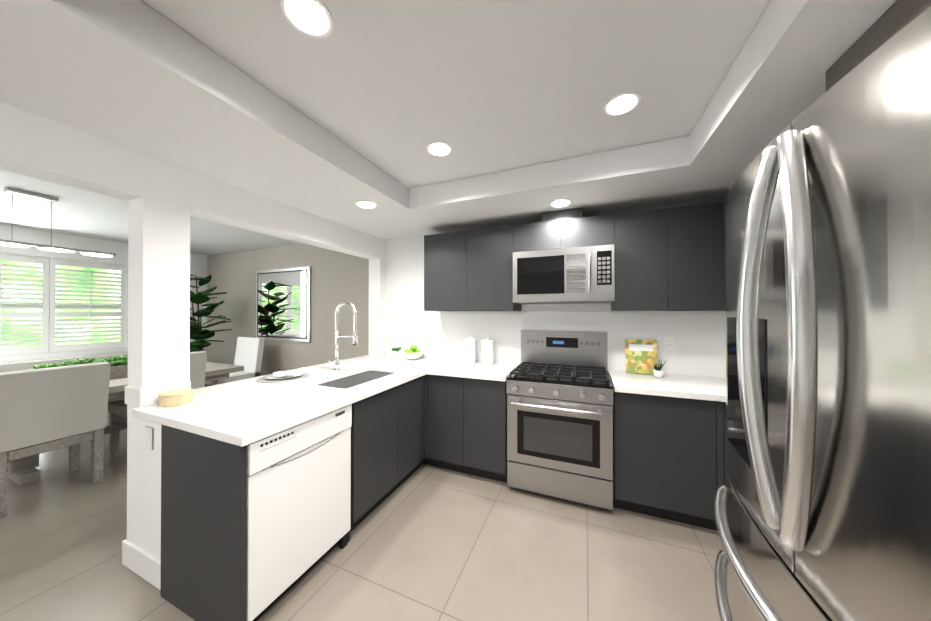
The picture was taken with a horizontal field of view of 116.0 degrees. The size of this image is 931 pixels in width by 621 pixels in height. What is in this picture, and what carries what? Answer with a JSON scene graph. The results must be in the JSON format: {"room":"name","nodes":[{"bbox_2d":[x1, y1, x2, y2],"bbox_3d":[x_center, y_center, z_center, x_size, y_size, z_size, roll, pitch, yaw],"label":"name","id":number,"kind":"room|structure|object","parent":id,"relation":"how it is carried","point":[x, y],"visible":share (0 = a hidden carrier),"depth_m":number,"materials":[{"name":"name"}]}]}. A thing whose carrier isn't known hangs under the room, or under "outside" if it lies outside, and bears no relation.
{"room":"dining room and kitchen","nodes":[
{"label":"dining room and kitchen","id":0,"kind":"room"},
{"bbox_2d":[0,225,207,363],"bbox_3d":[-5.925,0.203,3.049,0.150,2.500,5.580,0,0,22],"label":"wall","id":1,"kind":"structure","parent":0,"point":[198,262],"depth_m":4.15,"materials":[{"name":"beige paint"}]},
{"bbox_2d":[0,246,127,362],"bbox_3d":[-5.810,-0.076,3.225,0.130,1.410,2.940,0,0,22],"label":"window","id":2,"kind":"structure","parent":1,"relation":"in","point":[24,357],"depth_m":3.97,"materials":[{"name":"white"}]},
{"bbox_2d":[0,253,125,355],"bbox_3d":[-5.803,-0.076,3.222,0.059,1.260,2.786,0,0,22],"label":"window shutters","id":3,"kind":"object","parent":2,"relation":"attached to","point":[48,314],"visible":1,"depth_m":3.92,"materials":[{"name":"white"}]},
{"bbox_2d":[0,101,385,589],"bbox_3d":[-1.839,0.195,1.372,0.447,2.500,5.280,0,0,22],"label":"wall","id":4,"kind":"structure","parent":0,"point":[166,199],"depth_m":1.65,"materials":[{"name":"white paint"}]},
{"bbox_2d":[145,426,152,449],"bbox_3d":[-1.710,0.688,1.570,0.076,0.121,0.008,0,0,22],"label":"light switch","id":5,"kind":"object","parent":4,"relation":"attached to","point":[148,437],"visible":1,"depth_m":1.56,"materials":[{"name":"white plastic"}]},
{"bbox_2d":[125,311,428,446],"bbox_3d":[-1.050,0.400,2.415,1.132,0.792,2.130,0,0,22],"label":"countertop","id":6,"kind":"structure","parent":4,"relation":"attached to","point":[243,412],"depth_m":1.76,"materials":[{"name":"white stone"}]},
{"bbox_2d":[158,388,193,406],"bbox_3d":[-1.654,0.498,1.668,0.146,0.066,0.146,0,0,22],"label":"round box","id":7,"kind":"object","parent":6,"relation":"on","point":[175,397],"visible":1,"depth_m":1.63,"materials":[{"name":"brown wood"}]},
{"bbox_2d":[256,370,310,382],"bbox_3d":[-1.440,0.506,2.320,0.370,0.056,0.370,0,0,22],"label":"place setting","id":8,"kind":"object","parent":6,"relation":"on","point":[283,376],"visible":1,"depth_m":2.27,"materials":[{"name":"white ceramic"}]},
{"bbox_2d":[328,301,357,370],"bbox_3d":[-1.066,0.226,2.519,0.268,0.620,0.135,0,0,22],"label":"faucet","id":9,"kind":"object","parent":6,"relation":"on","point":[354,336],"visible":1,"depth_m":2.57,"materials":[{"name":"silver metal"}]},
{"bbox_2d":[391,347,400,357],"bbox_3d":[-0.797,0.479,3.321,0.115,0.120,0.110,0,0,22],"label":"plant","id":10,"kind":"object","parent":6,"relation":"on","point":[395,353],"visible":1,"depth_m":3.30,"materials":[{"name":"green ceramic"}]},
{"bbox_2d":[402,345,423,359],"bbox_3d":[-0.584,0.459,3.223,0.244,0.160,0.244,0,0,22],"label":"fruit bowl","id":11,"kind":"object","parent":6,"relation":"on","point":[413,352],"visible":1,"depth_m":3.16,"materials":[{"name":"white ceramic"}]},
{"bbox_2d":[208,243,368,375],"bbox_3d":[-2.901,0.212,4.742,4.100,2.500,0.150,0,0,22],"label":"wall","id":12,"kind":"structure","parent":0,"point":[337,278],"depth_m":4.54,"materials":[{"name":"beige paint"}]},
{"bbox_2d":[256,266,310,341],"bbox_3d":[-2.937,-0.093,4.656,1.247,1.150,0.036,0,0,22],"label":"mirror","id":13,"kind":"object","parent":12,"relation":"attached to","point":[283,304],"visible":0.96,"depth_m":4.61,"materials":[{"name":"silver metal"}]},
{"bbox_2d":[0,412,723,620],"bbox_3d":[-2.211,1.495,1.518,8.280,0.100,5.680,0,0,22],"label":"floor","id":14,"kind":"structure","parent":0,"point":[426,542],"depth_m":1.68,"materials":[{"name":"tile"}]},
{"bbox_2d":[0,362,110,516],"bbox_3d":[-3.377,0.942,2.329,0.611,1.015,0.524,0,0,22],"label":"dining chair","id":15,"kind":"object","parent":14,"relation":"on","point":[43,410],"visible":1,"depth_m":2.22,"materials":[{"name":"white fabric"}]},
{"bbox_2d":[0,353,127,401],"bbox_3d":[-4.680,1.014,3.220,0.540,0.880,2.170,0,0,22],"label":"bench","id":16,"kind":"object","parent":14,"relation":"on","point":[9,367],"depth_m":3.34,"materials":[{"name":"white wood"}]},
{"bbox_2d":[8,362,243,485],"bbox_3d":[-3.671,1.073,2.941,1.100,0.760,2.000,0,0,22],"label":"dining table","id":17,"kind":"object","parent":14,"relation":"on","point":[22,471],"visible":0.1,"depth_m":2.67,"materials":[{"name":"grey wood"}]},
{"bbox_2d":[27,355,127,379],"bbox_3d":[-3.691,0.581,2.889,0.357,0.221,0.768,0,0,22],"label":"trough","id":18,"kind":"object","parent":17,"relation":"on","point":[119,367],"visible":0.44,"depth_m":2.93,"materials":[{"name":"brown wood"}]},
{"bbox_2d":[108,351,206,457],"bbox_3d":[-3.165,0.945,3.004,0.612,1.015,0.537,0,0,22],"label":"dining chair","id":19,"kind":"object","parent":14,"relation":"on","point":[117,410],"visible":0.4,"depth_m":2.90,"materials":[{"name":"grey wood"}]},
{"bbox_2d":[190,275,231,351],"bbox_3d":[-4.227,0.448,4.568,0.821,2.026,0.858,0,0,22],"label":"fiddle leaf fig","id":20,"kind":"object","parent":14,"relation":"on","point":[198,334],"visible":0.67,"depth_m":4.53,"materials":[{"name":"green plant"}]},
{"bbox_2d":[204,337,264,386],"bbox_3d":[-3.430,0.937,4.265,0.537,1.045,0.616,0,0,22],"label":"dining chair","id":21,"kind":"object","parent":14,"relation":"on","point":[249,354],"visible":0.52,"depth_m":4.39,"materials":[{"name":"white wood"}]},
{"bbox_2d":[246,404,351,620],"bbox_3d":[-1.097,1.013,1.642,0.608,0.866,0.592,0,0,22],"label":"dishwasher","id":22,"kind":"object","parent":14,"relation":"on","point":[298,502],"visible":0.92,"depth_m":1.45,"materials":[{"name":"white metal"}]},
{"bbox_2d":[318,376,399,541],"bbox_3d":[-0.904,1.013,2.154,0.615,0.872,0.488,0,0,22],"label":"base cabinet","id":23,"kind":"object","parent":14,"relation":"on","point":[375,428],"depth_m":2.03,"materials":[{"name":"grey wood"}]},
{"bbox_2d":[352,371,427,484],"bbox_3d":[-0.717,1.015,2.585,0.635,0.872,0.452,0,0,22],"label":"base cabinet","id":24,"kind":"object","parent":14,"relation":"on","point":[413,393],"depth_m":2.49,"materials":[{"name":"grey wood"}]},
{"bbox_2d":[428,374,463,472],"bbox_3d":[-0.089,1.016,2.865,0.394,0.872,0.618,0,0,22],"label":"base cabinet","id":25,"kind":"object","parent":14,"relation":"on","point":[445,393],"depth_m":2.59,"materials":[{"name":"grey"}]},
{"bbox_2d":[464,378,507,482],"bbox_3d":[0.271,1.016,2.728,0.376,0.872,0.598,0,0,22],"label":"base cabinet","id":26,"kind":"object","parent":14,"relation":"on","point":[485,401],"depth_m":2.45,"materials":[{"name":"grey"}]},
{"bbox_2d":[506,330,612,509],"bbox_3d":[0.790,0.820,2.443,0.762,1.260,0.698,0,0,22],"label":"range","id":27,"kind":"object","parent":14,"relation":"on","point":[559,388],"visible":1,"depth_m":2.21,"materials":[{"name":"silver metal"}]},
{"bbox_2d":[613,389,727,530],"bbox_3d":[1.464,1.013,2.238,0.622,0.872,0.598,0,0,22],"label":"base cabinet","id":28,"kind":"object","parent":14,"relation":"on","point":[669,458],"depth_m":1.96,"materials":[{"name":"grey wood"}]},
{"bbox_2d":[714,6,930,620],"bbox_3d":[1.063,0.507,0.461,0.976,1.865,0.910,0,0,22],"label":"fridge","id":29,"kind":"object","parent":14,"relation":"on","point":[822,505],"visible":1,"depth_m":0.51,"materials":[{"name":"silver metal"}]},
{"bbox_2d":[0,0,896,254],"bbox_3d":[-2.211,-1.115,1.532,8.280,0.120,5.680,0,0,22],"label":"ceiling","id":30,"kind":"structure","parent":0,"point":[393,88],"depth_m":1.32,"materials":[{"name":"white paint"}]},
{"bbox_2d":[0,187,115,256],"bbox_3d":[-3.821,-0.803,2.715,0.210,0.486,0.750,0,0,22],"label":"pendant lamp","id":31,"kind":"object","parent":30,"relation":"hanging from","point":[12,191],"visible":1,"depth_m":2.63,"materials":[{"name":"silver metal"}]},
{"bbox_2d":[279,0,333,38],"bbox_3d":[-0.564,-1.053,1.039,0.170,0.007,0.170,0,0,22],"label":"recessed light","id":32,"kind":"object","parent":30,"relation":"in","point":[312,18],"visible":1,"depth_m":1.04,"materials":[{"name":"white plastic"}]},
{"bbox_2d":[355,200,376,208],"bbox_3d":[-0.812,-0.866,2.383,0.170,0.007,0.170,0,0,22],"label":"recessed light","id":33,"kind":"object","parent":30,"relation":"in","point":[366,204],"visible":1,"depth_m":2.37,"materials":[{"name":"white plastic"}]},
{"bbox_2d":[426,141,451,156],"bbox_3d":[-0.170,-1.048,1.894,0.170,0.007,0.170,0,0,22],"label":"recessed light","id":34,"kind":"object","parent":30,"relation":"in","point":[439,148],"visible":1,"depth_m":1.88,"materials":[{"name":"white plastic"}]},
{"bbox_2d":[550,199,571,206],"bbox_3d":[0.768,-0.866,2.351,0.170,0.007,0.170,0,0,22],"label":"recessed light","id":35,"kind":"object","parent":30,"relation":"in","point":[560,202],"visible":1,"depth_m":2.35,"materials":[{"name":"white"}]},
{"bbox_2d":[603,92,640,115],"bbox_3d":[0.797,-1.050,1.486,0.170,0.007,0.170,0,0,22],"label":"recessed light","id":36,"kind":"object","parent":30,"relation":"in","point":[621,103],"visible":1,"depth_m":1.47,"materials":[{"name":"white plastic"}]},
{"bbox_2d":[386,236,725,310],"bbox_3d":[0.610,0.203,2.999,3.720,2.500,0.150,0,0,22],"label":"wall","id":37,"kind":"structure","parent":0,"point":[404,274],"depth_m":3.43,"materials":[{"name":"white paint"}]},
{"bbox_2d":[424,231,467,310],"bbox_3d":[-0.139,-0.382,3.038,0.474,0.770,0.348,0,0,22],"label":"upper cabinet","id":38,"kind":"object","parent":37,"relation":"attached to","point":[445,254],"depth_m":2.87,"materials":[{"name":"grey wood"}]},
{"bbox_2d":[468,225,520,310],"bbox_3d":[0.290,-0.383,2.862,0.453,0.770,0.348,0,0,22],"label":"upper cabinet","id":39,"kind":"object","parent":37,"relation":"attached to","point":[490,250],"depth_m":2.70,"materials":[{"name":"grey wood"}]},
{"bbox_2d":[516,210,563,251],"bbox_3d":[0.688,-0.695,2.701,0.403,0.343,0.348,0,0,22],"label":"upper cabinet","id":40,"kind":"object","parent":37,"relation":"attached to","point":[546,234],"depth_m":2.53,"materials":[{"name":"grey wood"}]},
{"bbox_2d":[429,311,725,401],"bbox_3d":[0.553,0.291,2.599,3.578,0.572,0.628,0,0,22],"label":"backsplash","id":41,"kind":"structure","parent":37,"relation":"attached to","point":[696,368],"depth_m":2.56,"materials":[{"name":"white stone"}]},
{"bbox_2d":[441,330,446,340],"bbox_3d":[-0.241,0.277,3.249,0.070,0.115,0.008,0,0,22],"label":"electrical outlet","id":42,"kind":"object","parent":41,"relation":"attached to","point":[443,334],"visible":1,"depth_m":3.25,"materials":[{"name":"white plastic"}]},
{"bbox_2d":[464,337,475,363],"bbox_3d":[0.045,0.404,3.003,0.128,0.269,0.128,0,0,22],"label":"canister","id":43,"kind":"object","parent":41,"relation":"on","point":[469,350],"visible":1,"depth_m":2.95,"materials":[{"name":"white ceramic"}]},
{"bbox_2d":[481,337,493,364],"bbox_3d":[0.221,0.403,2.931,0.128,0.269,0.128,0,0,22],"label":"canister","id":44,"kind":"object","parent":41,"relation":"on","point":[487,350],"visible":1,"depth_m":2.88,"materials":[{"name":"white ceramic"}]},
{"bbox_2d":[651,359,666,377],"bbox_3d":[1.538,0.459,2.323,0.097,0.150,0.097,0,0,7],"label":"plant","id":45,"kind":"object","parent":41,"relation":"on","point":[658,372],"visible":1,"depth_m":2.30,"materials":[{"name":"green plant"}]},
{"bbox_2d":[665,336,674,349],"bbox_3d":[1.716,0.273,2.446,0.070,0.115,0.008,0,0,22],"label":"electrical outlet","id":46,"kind":"object","parent":41,"relation":"attached to","point":[669,342],"visible":1,"depth_m":2.44,"materials":[{"name":"white plastic"}]},
{"bbox_2d":[564,207,611,247],"bbox_3d":[1.060,-0.696,2.548,0.402,0.343,0.348,0,0,22],"label":"upper cabinet","id":47,"kind":"object","parent":37,"relation":"attached to","point":[579,231],"depth_m":2.39,"materials":[{"name":"grey wood"}]},
{"bbox_2d":[513,244,614,303],"bbox_3d":[0.853,-0.289,2.571,0.799,0.452,0.454,0,0,22],"label":"microwave","id":48,"kind":"object","parent":47,"relation":"attached to","point":[579,275],"visible":1,"depth_m":2.39,"materials":[{"name":"silver metal"}]},
{"bbox_2d":[611,207,671,310],"bbox_3d":[1.413,-0.385,2.401,0.358,0.770,0.348,0,0,22],"label":"upper cabinet","id":49,"kind":"object","parent":37,"relation":"attached to","point":[670,259],"depth_m":2.23,"materials":[{"name":"grey"}]},
{"bbox_2d":[672,201,723,310],"bbox_3d":[1.754,-0.386,2.262,0.378,0.770,0.348,0,0,22],"label":"upper cabinet","id":50,"kind":"object","parent":37,"relation":"attached to","point":[697,229],"depth_m":2.10,"materials":[{"name":"grey"}]},
{"bbox_2d":[724,201,725,309],"bbox_3d":[1.813,-0.390,1.476,0.392,0.770,1.100,0,0,22],"label":"upper cabinet","id":51,"kind":"object","parent":37,"relation":"attached to","point":[724,201],"depth_m":2.05,"materials":[{"name":"grey wood"}]},
{"bbox_2d":[826,0,930,90],"bbox_3d":[1.438,-0.653,0.703,0.498,0.448,0.579,0,0,22],"label":"upper cabinet","id":52,"kind":"object","parent":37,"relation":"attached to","point":[902,12],"depth_m":0.87,"materials":[{"name":"grey"}]},
{"bbox_2d":[625,339,657,374],"bbox_3d":[1.493,0.391,2.475,0.234,0.285,0.089,0,0,22],"label":"cookbook","id":53,"kind":"object","parent":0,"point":[640,355],"visible":0.91,"depth_m":2.46,"materials":[{"name":"multicoloured paper"}]},
{"label":"outside","id":54,"kind":"structure","parent":0,"visible":0},
{"bbox_2d":[0,260,119,348],"bbox_3d":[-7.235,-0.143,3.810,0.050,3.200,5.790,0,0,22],"label":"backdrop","id":55,"kind":"structure","parent":54,"point":[57,310],"depth_m":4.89,"materials":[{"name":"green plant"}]}
]}

